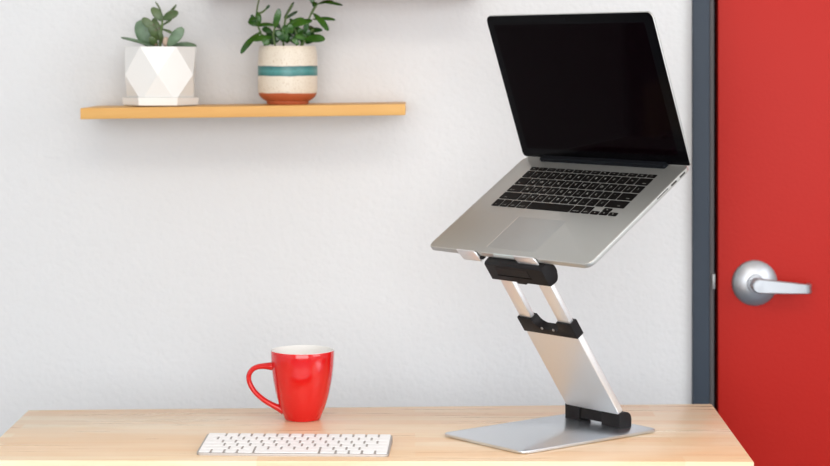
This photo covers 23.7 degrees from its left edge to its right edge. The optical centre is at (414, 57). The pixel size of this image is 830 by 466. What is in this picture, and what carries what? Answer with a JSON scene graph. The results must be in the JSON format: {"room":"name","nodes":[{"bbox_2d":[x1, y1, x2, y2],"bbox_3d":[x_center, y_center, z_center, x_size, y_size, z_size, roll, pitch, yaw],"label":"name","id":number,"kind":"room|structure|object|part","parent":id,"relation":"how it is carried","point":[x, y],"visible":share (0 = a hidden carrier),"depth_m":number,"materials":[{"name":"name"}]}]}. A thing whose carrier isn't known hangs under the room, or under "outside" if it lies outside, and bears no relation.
{"room":"home office","nodes":[
{"label":"home office","id":0,"kind":"room"},
{"bbox_2d":[125,47,195,97],"bbox_3d":[-0.459,0.028,3.565,0.128,0.097,0.139,0,0,-3],"label":"pot","id":1,"kind":"object","parent":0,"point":[150,72],"depth_m":3.51,"materials":[{"name":"white ceramic"}]},
{"bbox_2d":[0,0,691,436],"bbox_3d":[-0.200,-0.008,3.720,4.800,2.700,0.120,0,0,0],"label":"wall","id":2,"kind":"structure","parent":0,"point":[146,263],"depth_m":3.66,"materials":[{"name":"white paint"}]},
{"bbox_2d":[80,102,405,118],"bbox_3d":[-0.303,0.094,3.570,0.572,0.020,0.180,-1,0,0],"label":"shelf","id":3,"kind":"object","parent":2,"relation":"attached to","point":[355,108],"visible":1,"depth_m":3.48,"materials":[{"name":"brown wood"}]},
{"bbox_2d":[121,2,198,105],"bbox_3d":[-0.459,-0.008,3.565,0.139,0.188,0.139,0,0,0],"label":"potted succulent","id":4,"kind":"object","parent":3,"relation":"on","point":[154,76],"visible":1,"depth_m":3.52,"materials":[{"name":"white ceramic"}]},
{"bbox_3d":[-0.464,-0.044,3.559,0.008,0.053,0.025,0,0,45],"label":"stem","id":5,"kind":"part","parent":4,"relation":"part of","materials":[{"name":"green plant"}]},
{"bbox_2d":[240,0,342,104],"bbox_3d":[-0.221,-0.014,3.565,0.182,0.195,0.108,0,0,0],"label":"jade plant","id":6,"kind":"object","parent":3,"relation":"on","point":[287,75],"visible":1,"depth_m":3.53,"materials":[{"name":"green plant"}]},
{"bbox_3d":[-0.229,0.031,3.565,0.108,0.105,0.108,0,0,0],"label":"pot","id":7,"kind":"part","parent":6,"relation":"part of","materials":[{"name":"ceramic"}]},
{"bbox_2d":[692,0,714,406],"bbox_3d":[1.018,0.297,3.712,1.011,2.090,0.137,0,0,0],"label":"trim","id":8,"kind":"structure","parent":2,"relation":"attached to","point":[703,276],"depth_m":3.64,"materials":[{"name":"grey paint"}]},
{"bbox_3d":[0.550,0.412,3.650,0.006,0.028,0.013,0,0,0],"label":"strike plate","id":9,"kind":"part","parent":8,"relation":"part of","materials":[{"name":"silver metal"}]},
{"bbox_2d":[714,0,829,465],"bbox_3d":[1.019,0.321,3.672,0.912,2.027,0.105,0,0,0],"label":"door","id":10,"kind":"structure","parent":2,"relation":"in","point":[772,57],"depth_m":3.68,"materials":[{"name":"red paint"}]},
{"bbox_3d":[0.674,0.419,3.643,0.113,0.028,0.046,0,0,0],"label":"handle lever","id":11,"kind":"part","parent":10,"relation":"part of","materials":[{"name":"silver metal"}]},
{"bbox_3d":[-0.200,1.392,1.330,5.040,0.100,4.900,0,0,0],"label":"floor","id":12,"kind":"structure","parent":0,"visible":0},
{"bbox_2d":[0,404,753,465],"bbox_3d":[-0.070,0.962,3.092,1.140,0.760,0.476,0,0,0],"label":"desk","id":13,"kind":"object","parent":12,"relation":"on","point":[684,434],"visible":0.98,"depth_m":3.03,"materials":[{"name":"brown wood"}]},
{"bbox_2d":[246,345,333,421],"bbox_3d":[-0.193,0.526,3.195,0.130,0.112,0.102,0,0,28],"label":"mug","id":14,"kind":"object","parent":13,"relation":"on","point":[302,375],"visible":1,"depth_m":3.15,"materials":[{"name":"red ceramic"}]},
{"bbox_3d":[-0.240,0.532,3.184,0.064,0.084,0.022,0,0,0],"label":"handle","id":15,"kind":"part","parent":14,"relation":"part of","materials":[{"name":"red ceramic"}]},
{"bbox_2d":[197,433,392,456],"bbox_3d":[-0.177,0.576,2.948,0.282,0.011,0.116,0,0,2],"label":"keyboard","id":16,"kind":"object","parent":13,"relation":"on","point":[214,444],"visible":1,"depth_m":2.93,"materials":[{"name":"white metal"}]},
{"bbox_2d":[445,249,654,453],"bbox_3d":[0.192,0.387,3.080,0.283,0.390,0.242,0,0,-39],"label":"laptop stand","id":17,"kind":"object","parent":13,"relation":"on","point":[593,412],"visible":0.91,"depth_m":3.07,"materials":[{"name":"silver metal"}]},
{"bbox_3d":[0.210,0.579,3.059,0.283,0.004,0.187,0,0,-39],"label":"plate","id":18,"kind":"part","parent":17,"relation":"part of","materials":[{"name":"silver metal"}]},
{"bbox_2d":[431,11,691,267],"bbox_3d":[0.223,0.119,3.101,0.219,0.379,0.379,0,0,-39],"label":"laptop","id":19,"kind":"object","parent":17,"relation":"on","point":[591,97],"visible":1,"depth_m":3.11,"materials":[{"name":"silver metal"}]},
{"bbox_3d":[0.221,0.233,3.102,0.255,0.002,0.371,-40,24,-32],"label":"edge trim","id":20,"kind":"part","parent":19,"relation":"part of","materials":[{"name":"silver metal"}]},
{"bbox_3d":[0.270,0.047,3.139,0.060,0.243,0.379,-40,24,-32],"label":"screen lid","id":21,"kind":"part","parent":19,"relation":"part of","materials":[{"name":"black glass"}]},
{"bbox_3d":[0.249,0.487,3.099,0.099,0.136,0.120,0,0,-39],"label":"column panel","id":22,"kind":"part","parent":17,"relation":"part of","materials":[{"name":"silver metal"}]}
]}

